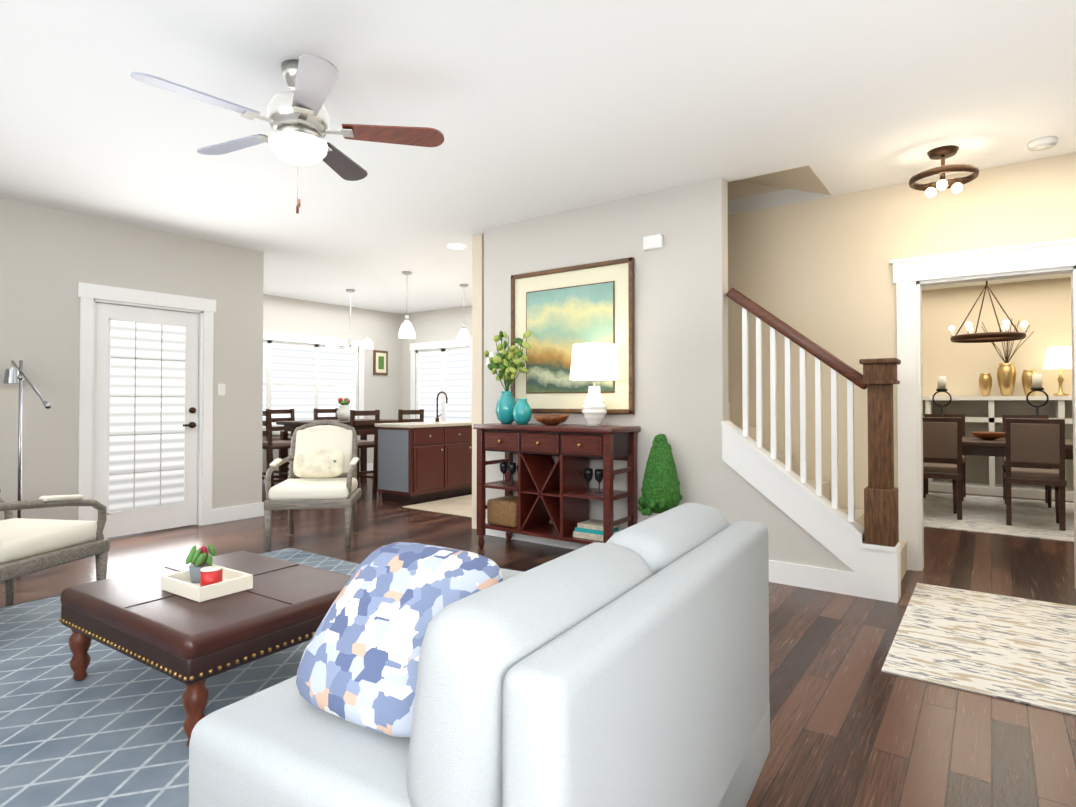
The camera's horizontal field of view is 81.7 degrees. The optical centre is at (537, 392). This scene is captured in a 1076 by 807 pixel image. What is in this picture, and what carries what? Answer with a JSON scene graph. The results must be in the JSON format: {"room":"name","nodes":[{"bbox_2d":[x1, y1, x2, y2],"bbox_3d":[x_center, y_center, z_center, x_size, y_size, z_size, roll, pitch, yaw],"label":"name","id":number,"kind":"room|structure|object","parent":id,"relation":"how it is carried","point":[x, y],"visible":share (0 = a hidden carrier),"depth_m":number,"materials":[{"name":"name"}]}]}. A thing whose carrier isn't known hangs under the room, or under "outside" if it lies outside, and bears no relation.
{"room":"living room","nodes":[
{"label":"living room","id":0,"kind":"room"},
{"bbox_2d":[0,198,263,520],"bbox_3d":[-4.858,-0.130,3.811,0.120,2.740,6.630,-1,-1,36],"label":"wall","id":1,"kind":"structure","parent":0,"point":[50,258],"depth_m":5.14,"materials":[{"name":"grey paint"}]},
{"bbox_2d":[93,303,198,537],"bbox_3d":[-3.504,0.248,5.603,0.107,2.012,0.858,-1,-1,36],"label":"patio door","id":2,"kind":"structure","parent":1,"relation":"in","point":[145,420],"depth_m":5.59,"materials":[{"name":"white paint"}]},
{"bbox_2d":[77,282,215,525],"bbox_3d":[-3.521,0.182,5.616,0.148,2.170,1.130,-1,-1,36],"label":"door frame","id":3,"kind":"structure","parent":1,"relation":"attached to","point":[89,295],"depth_m":5.53,"materials":[{"name":"white wood"}]},
{"bbox_2d":[218,384,224,395],"bbox_3d":[-3.105,-0.026,6.102,0.013,0.115,0.075,-1,-1,36],"label":"switch plate","id":4,"kind":"object","parent":1,"relation":"attached to","point":[221,389],"visible":1,"depth_m":6.10,"materials":[{"name":"white plastic"}]},
{"bbox_2d":[212,502,261,523],"bbox_3d":[-3.016,1.206,6.229,0.045,0.140,0.520,-1,-1,36],"label":"baseboard","id":5,"kind":"structure","parent":1,"relation":"attached to","point":[219,515],"depth_m":6.20,"materials":[{"name":"white"}]},
{"bbox_2d":[262,294,399,472],"bbox_3d":[-3.640,-0.045,9.555,0.120,2.740,4.090,-1,-1,36],"label":"wall","id":6,"kind":"structure","parent":0,"point":[380,329],"depth_m":10.37,"materials":[{"name":"grey paint"}]},
{"bbox_2d":[263,331,363,434],"bbox_3d":[-3.699,-0.127,9.420,0.145,1.500,2.580,-1,-1,36],"label":"nook window","id":7,"kind":"structure","parent":6,"relation":"in","point":[303,380],"depth_m":9.64,"materials":[{"name":"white glass"}]},
{"bbox_2d":[262,463,372,483],"bbox_3d":[-3.621,1.254,9.448,0.015,0.140,3.970,-1,-1,36],"label":"baseboard","id":8,"kind":"structure","parent":6,"relation":"attached to","point":[369,465],"depth_m":10.46,"materials":[{"name":"white wood"}]},
{"bbox_2d":[373,350,387,374],"bbox_3d":[-2.708,-0.508,10.708,0.026,0.420,0.300,-1,-1,36],"label":"framed picture","id":9,"kind":"object","parent":6,"relation":"attached to","point":[380,362],"visible":0.95,"depth_m":10.69,"materials":[{"name":"brown wood"}]},
{"bbox_2d":[400,306,471,418],"bbox_3d":[0.366,-0.052,9.092,6.900,2.740,0.120,-1,-1,36],"label":"wall","id":10,"kind":"structure","parent":0,"point":[437,325],"depth_m":10.70,"materials":[{"name":"grey paint"}]},
{"bbox_2d":[410,339,471,419],"bbox_3d":[-1.625,0.238,10.449,1.540,2.200,0.025,-1,-1,36],"label":"window frame","id":11,"kind":"structure","parent":10,"relation":"in","point":[433,345],"depth_m":10.69,"materials":[{"name":"white wood"}]},
{"bbox_2d":[416,347,469,421],"bbox_3d":[-1.579,0.239,10.511,1.320,1.960,0.070,-1,-1,36],"label":"kitchen window","id":12,"kind":"structure","parent":10,"relation":"in","point":[446,371],"depth_m":10.48,"materials":[{"name":"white glass"}]},
{"bbox_2d":[472,234,483,528],"bbox_3d":[-0.346,-0.696,6.105,0.120,3.940,0.760,-1,-1,36],"label":"wall","id":13,"kind":"structure","parent":0,"point":[477,329],"depth_m":5.79,"materials":[{"name":"beige paint"}]},
{"bbox_2d":[0,473,1075,806],"bbox_3d":[-0.351,1.303,4.693,11.300,0.100,13.600,-1,-1,36],"label":"floor","id":14,"kind":"structure","parent":0,"point":[852,723],"depth_m":2.74,"materials":[{"name":"brown wood"}]},
{"bbox_2d":[3,360,50,517],"bbox_3d":[-3.633,0.500,4.437,1.000,1.496,0.280,-1,-1,36],"label":"floor lamp","id":15,"kind":"object","parent":14,"relation":"on","point":[14,376],"visible":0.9,"depth_m":4.55,"materials":[{"name":"silver metal"}]},
{"bbox_2d":[0,548,359,806],"bbox_3d":[-1.758,1.216,2.552,3.250,0.009,3.680,-1,-1,36],"label":"rug","id":16,"kind":"object","parent":14,"relation":"on","point":[108,731],"visible":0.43,"depth_m":2.34,"materials":[{"name":"blue carpet"}]},
{"bbox_2d":[0,494,109,605],"bbox_3d":[-2.799,0.713,3.188,0.674,1.012,0.766,0,-1,9],"label":"armchair","id":17,"kind":"object","parent":16,"relation":"on","point":[28,546],"visible":0.96,"depth_m":3.24,"materials":[{"name":"beige fabric"}]},
{"bbox_2d":[59,544,350,746],"bbox_3d":[-1.356,0.932,2.666,1.046,0.558,0.828,-1,-1,34],"label":"table","id":18,"kind":"object","parent":16,"relation":"on","point":[196,620],"visible":0.9,"depth_m":2.40,"materials":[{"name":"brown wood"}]},
{"bbox_2d":[161,544,252,601],"bbox_3d":[-1.375,0.734,2.585,0.302,0.165,0.222,-1,-1,34],"label":"tray","id":19,"kind":"object","parent":18,"relation":"on","point":[204,581],"depth_m":2.54,"materials":[{"name":"beige wood"}]},
{"bbox_2d":[264,419,360,551],"bbox_3d":[-1.861,0.743,5.247,0.674,1.012,0.766,0,-1,-9],"label":"armchair","id":20,"kind":"object","parent":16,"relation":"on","point":[323,458],"visible":1,"depth_m":5.25,"materials":[{"name":"beige fabric"}]},
{"bbox_2d":[293,449,343,477],"bbox_3d":[-1.870,0.607,5.311,0.417,0.241,0.145,0,-1,-9],"label":"pillow","id":21,"kind":"object","parent":20,"relation":"on","point":[308,463],"depth_m":5.26,"materials":[{"name":"beige fabric"}]},
{"bbox_2d":[189,503,769,806],"bbox_3d":[-0.013,0.771,1.614,0.920,0.849,1.320,-1,-1,32],"label":"sofa","id":22,"kind":"object","parent":16,"relation":"on","point":[628,667],"visible":1,"depth_m":1.18,"materials":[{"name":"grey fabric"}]},
{"bbox_2d":[296,542,522,737],"bbox_3d":[-0.203,0.524,1.443,0.530,0.314,0.536,-1,-1,32],"label":"pillow","id":23,"kind":"object","parent":22,"relation":"on","point":[357,673],"depth_m":1.31,"materials":[{"name":"fabric"}]},
{"bbox_2d":[265,409,294,477],"bbox_3d":[-3.495,0.772,8.689,0.460,1.079,0.440,-1,-1,36],"label":"chair","id":24,"kind":"object","parent":14,"relation":"on","point":[291,412],"visible":0.25,"depth_m":8.80,"materials":[{"name":"brown wood"}]},
{"bbox_2d":[262,410,299,486],"bbox_3d":[-3.275,0.758,7.736,0.440,1.079,0.460,-1,-1,36],"label":"chair","id":25,"kind":"object","parent":14,"relation":"on","point":[269,444],"visible":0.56,"depth_m":7.50,"materials":[{"name":"brown wood"}]},
{"bbox_2d":[314,408,338,419],"bbox_3d":[-3.048,0.781,9.303,0.460,1.079,0.440,-1,-1,36],"label":"chair","id":26,"kind":"object","parent":14,"relation":"on","point":[316,412],"visible":0.1,"depth_m":9.42,"materials":[{"name":"brown wood"}]},
{"bbox_2d":[276,398,397,480],"bbox_3d":[-2.674,0.691,8.561,0.950,1.238,1.450,-1,-1,36],"label":"table","id":27,"kind":"object","parent":14,"relation":"on","point":[343,414],"visible":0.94,"depth_m":8.48,"materials":[{"name":"brown wood"}]},
{"bbox_2d":[350,410,379,494],"bbox_3d":[-2.300,0.759,7.817,0.460,1.079,0.440,-1,-1,36],"label":"chair","id":28,"kind":"object","parent":14,"relation":"on","point":[364,443],"visible":0.5,"depth_m":7.79,"materials":[{"name":"brown wood"}]},
{"bbox_2d":[398,409,423,422],"bbox_3d":[-1.852,0.768,8.431,0.460,1.079,0.440,-1,-1,36],"label":"chair","id":29,"kind":"object","parent":14,"relation":"on","point":[401,412],"visible":0.04,"depth_m":8.26,"materials":[{"name":"brown wood"}]},
{"bbox_2d":[377,423,471,503],"bbox_3d":[-0.926,0.866,8.304,0.623,0.880,2.572,-1,-1,36],"label":"kitchen island","id":30,"kind":"object","parent":14,"relation":"on","point":[417,462],"depth_m":7.37,"materials":[{"name":"red wood"}]},
{"bbox_2d":[375,419,471,426],"bbox_3d":[-0.945,0.406,8.314,0.630,0.040,2.590,-1,-1,36],"label":"island countertop","id":31,"kind":"structure","parent":30,"relation":"on","point":[437,423],"depth_m":7.45,"materials":[{"name":"beige stone"}]},
{"bbox_2d":[403,494,471,516],"bbox_3d":[0.757,1.285,7.011,3.640,0.004,2.750,-1,-1,36],"label":"kitchen tile floor","id":32,"kind":"structure","parent":14,"relation":"on","point":[460,505],"depth_m":6.99,"materials":[{"name":"beige tile"}]},
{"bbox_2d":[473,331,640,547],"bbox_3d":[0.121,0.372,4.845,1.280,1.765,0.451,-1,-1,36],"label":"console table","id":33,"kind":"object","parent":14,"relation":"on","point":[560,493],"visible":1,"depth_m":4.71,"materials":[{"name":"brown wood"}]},
{"bbox_2d":[570,343,618,425],"bbox_3d":[0.420,-0.051,4.634,0.370,0.605,0.370,-1,-1,36],"label":"lamp","id":34,"kind":"object","parent":33,"relation":"on","point":[593,362],"depth_m":4.52,"materials":[{"name":"white ceramic"}]},
{"bbox_2d":[638,434,682,515],"bbox_3d":[0.853,0.768,4.335,0.329,0.960,0.330,-1,-1,36],"label":"topiary plant","id":35,"kind":"object","parent":14,"relation":"on","point":[660,489],"visible":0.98,"depth_m":4.25,"materials":[{"name":"green plant"}]},
{"bbox_2d":[726,288,906,580],"bbox_3d":[1.030,-0.015,4.981,3.315,2.544,0.900,-1,-1,36],"label":"staircase","id":36,"kind":"structure","parent":14,"relation":"on","point":[877,518],"depth_m":3.92,"materials":[{"name":"white wood"}]},
{"bbox_2d":[881,583,1075,714],"bbox_3d":[2.381,1.225,3.086,0.990,0.007,1.620,-1,-1,36],"label":"rug","id":37,"kind":"object","parent":14,"relation":"on","point":[1019,650],"visible":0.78,"depth_m":2.98,"materials":[{"name":"beige carpet"}]},
{"bbox_2d":[922,319,1073,500],"bbox_3d":[6.130,0.182,7.829,3.440,2.233,0.495,-1,-1,36],"label":"sideboard","id":38,"kind":"object","parent":14,"relation":"on","point":[985,412],"visible":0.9,"depth_m":7.93,"materials":[{"name":"white paint"}]},
{"bbox_2d":[923,492,1073,541],"bbox_3d":[4.925,1.276,6.541,2.950,0.007,2.600,-1,-1,36],"label":"dining rug","id":39,"kind":"object","parent":14,"relation":"on","point":[1030,518],"visible":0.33,"depth_m":6.30,"materials":[{"name":"beige carpet"}]},
{"bbox_2d":[923,417,962,519],"bbox_3d":[4.104,0.762,6.429,0.450,1.014,0.510,0,-1,29],"label":"dining chair","id":40,"kind":"object","parent":39,"relation":"on","point":[942,439],"visible":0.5,"depth_m":6.21,"materials":[{"name":"brown wood"}]},
{"bbox_2d":[923,414,965,500],"bbox_3d":[4.985,0.780,7.642,0.450,1.014,0.510,-1,-1,36],"label":"dining chair","id":41,"kind":"object","parent":39,"relation":"on","point":[925,481],"visible":0.35,"depth_m":7.65,"materials":[{"name":"brown wood"}]},
{"bbox_2d":[932,374,1072,459],"bbox_3d":[4.896,0.543,6.758,1.900,1.461,1.000,-1,-1,36],"label":"dining table","id":42,"kind":"object","parent":39,"relation":"on","point":[986,444],"visible":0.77,"depth_m":6.50,"materials":[{"name":"brown wood"}]},
{"bbox_2d":[1002,415,1052,507],"bbox_3d":[5.632,0.773,7.171,0.450,1.014,0.510,-1,-1,36],"label":"dining chair","id":43,"kind":"object","parent":39,"relation":"on","point":[1048,494],"visible":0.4,"depth_m":7.22,"materials":[{"name":"brown wood"}]},
{"bbox_2d":[1004,418,1066,530],"bbox_3d":[4.725,0.754,5.927,0.450,1.014,0.510,-1,-1,36],"label":"dining chair","id":44,"kind":"object","parent":39,"relation":"on","point":[1035,443],"visible":1,"depth_m":5.75,"materials":[{"name":"brown wood"}]},
{"bbox_2d":[0,0,1075,313],"bbox_3d":[-0.351,-1.547,4.735,11.300,0.120,13.600,-1,-1,36],"label":"ceiling","id":45,"kind":"structure","parent":0,"point":[532,108],"depth_m":3.30,"materials":[{"name":"white paint"}]},
{"bbox_2d":[130,53,443,213],"bbox_3d":[-1.156,-1.168,2.888,1.273,0.689,1.267,-1,-1,36],"label":"ceiling fan","id":46,"kind":"object","parent":45,"relation":"hanging from","point":[297,118],"visible":1,"depth_m":2.82,"materials":[{"name":"silver metal"}]},
{"bbox_2d":[326,289,373,350],"bbox_3d":[-2.623,-1.019,8.616,0.630,0.819,0.610,-1,-1,36],"label":"chandelier","id":47,"kind":"object","parent":45,"relation":"hanging from","point":[351,344],"visible":1,"depth_m":8.60,"materials":[{"name":"white glass"}]},
{"bbox_2d":[398,271,414,338],"bbox_3d":[-1.576,-1.050,7.478,0.200,0.789,0.200,-1,-1,36],"label":"pendant light","id":48,"kind":"object","parent":45,"relation":"hanging from","point":[406,331],"visible":1,"depth_m":7.42,"materials":[{"name":"white glass"}]},
{"bbox_2d":[448,244,465,248],"bbox_3d":[-0.815,-1.461,6.236,0.180,0.006,0.180,-1,-1,36],"label":"recessed light","id":49,"kind":"object","parent":45,"relation":"in","point":[456,246],"visible":1,"depth_m":6.23,"materials":[{"name":"white"}]},
{"bbox_2d":[456,284,470,344],"bbox_3d":[-0.987,-1.038,8.286,0.200,0.789,0.200,-1,-1,36],"label":"pendant light","id":50,"kind":"object","parent":45,"relation":"hanging from","point":[463,338],"visible":1,"depth_m":8.22,"materials":[{"name":"white glass"}]},
{"bbox_2d":[909,145,978,196],"bbox_3d":[2.513,-1.367,3.857,0.368,0.264,0.368,-1,-1,36],"label":"light","id":51,"kind":"object","parent":45,"relation":"attached to","point":[942,153],"visible":1,"depth_m":3.82,"materials":[{"name":"brown metal"}]},
{"bbox_2d":[949,281,1027,342],"bbox_3d":[4.896,-1.011,6.781,0.697,0.888,0.672,-1,-1,36],"label":"dining chandelier","id":52,"kind":"object","parent":45,"relation":"hanging from","point":[985,337],"visible":0.96,"depth_m":6.73,"materials":[{"name":"brown metal"}]},
{"bbox_2d":[1028,136,1057,150],"bbox_3d":[3.015,-1.484,3.716,0.140,0.036,0.140,-1,-1,36],"label":"smoke detector","id":53,"kind":"object","parent":45,"relation":"attached to","point":[1043,143],"visible":1,"depth_m":3.68,"materials":[{"name":"white plastic"}]},
{"bbox_2d":[484,177,863,571],"bbox_3d":[0.846,-0.717,4.692,3.210,3.940,0.120,-1,-1,36],"label":"wall","id":54,"kind":"structure","parent":0,"point":[681,336],"depth_m":4.53,"materials":[{"name":"grey paint"}]},
{"bbox_2d":[486,352,494,365],"bbox_3d":[-0.421,-0.295,5.520,0.085,0.120,0.022,-1,-1,36],"label":"switch","id":55,"kind":"object","parent":54,"relation":"attached to","point":[491,354],"visible":0.4,"depth_m":5.51,"materials":[{"name":"white plastic"}]},
{"bbox_2d":[511,257,634,413],"bbox_3d":[0.246,-0.422,5.020,1.170,1.180,0.040,-1,-1,36],"label":"framed painting","id":56,"kind":"object","parent":54,"relation":"attached to","point":[558,313],"visible":0.77,"depth_m":5.00,"materials":[{"name":"multicoloured paper"}]},
{"bbox_2d":[643,234,662,250],"bbox_3d":[0.851,-1.109,4.595,0.150,0.100,0.040,-1,-1,36],"label":"door chime","id":57,"kind":"object","parent":54,"relation":"attached to","point":[651,242],"visible":0.96,"depth_m":4.58,"materials":[{"name":"white plastic"}]},
{"bbox_2d":[486,519,888,601],"bbox_3d":[0.809,1.182,4.625,3.225,0.140,0.045,-1,-1,36],"label":"baseboard","id":58,"kind":"structure","parent":54,"relation":"attached to","point":[828,580],"depth_m":3.94,"materials":[{"name":"white"}]},
{"bbox_2d":[721,420,900,602],"bbox_3d":[1.733,0.718,4.024,1.046,1.049,0.170,-1,-1,36],"label":"stair stringer","id":59,"kind":"structure","parent":54,"relation":"attached to","point":[835,532],"depth_m":3.93,"materials":[{"name":"white"}]},
{"bbox_2d":[737,165,830,194],"bbox_3d":[0.854,-2.057,5.250,2.850,1.145,0.760,-1,-1,36],"label":"ceiling slope","id":60,"kind":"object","parent":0,"point":[804,178],"visible":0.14,"depth_m":4.64,"materials":[{"name":"beige paint"}]},
{"bbox_2d":[728,152,1075,509],"bbox_3d":[2.467,-0.719,4.599,6.400,3.940,0.120,-1,-1,36],"label":"wall","id":61,"kind":"structure","parent":0,"point":[819,271],"depth_m":4.64,"materials":[{"name":"beige paint"}]},
{"bbox_2d":[890,238,1075,587],"bbox_3d":[3.044,0.147,4.155,1.180,2.195,0.178,-1,-1,36],"label":"door frame","id":62,"kind":"structure","parent":61,"relation":"attached to","point":[912,276],"depth_m":4.35,"materials":[{"name":"white wood"}]},
{"bbox_2d":[922,277,1071,396],"bbox_3d":[6.320,-0.067,8.093,4.140,2.740,0.120,-1,-1,36],"label":"wall","id":63,"kind":"structure","parent":0,"point":[1042,308],"depth_m":8.24,"materials":[{"name":"beige paint"}]}
]}

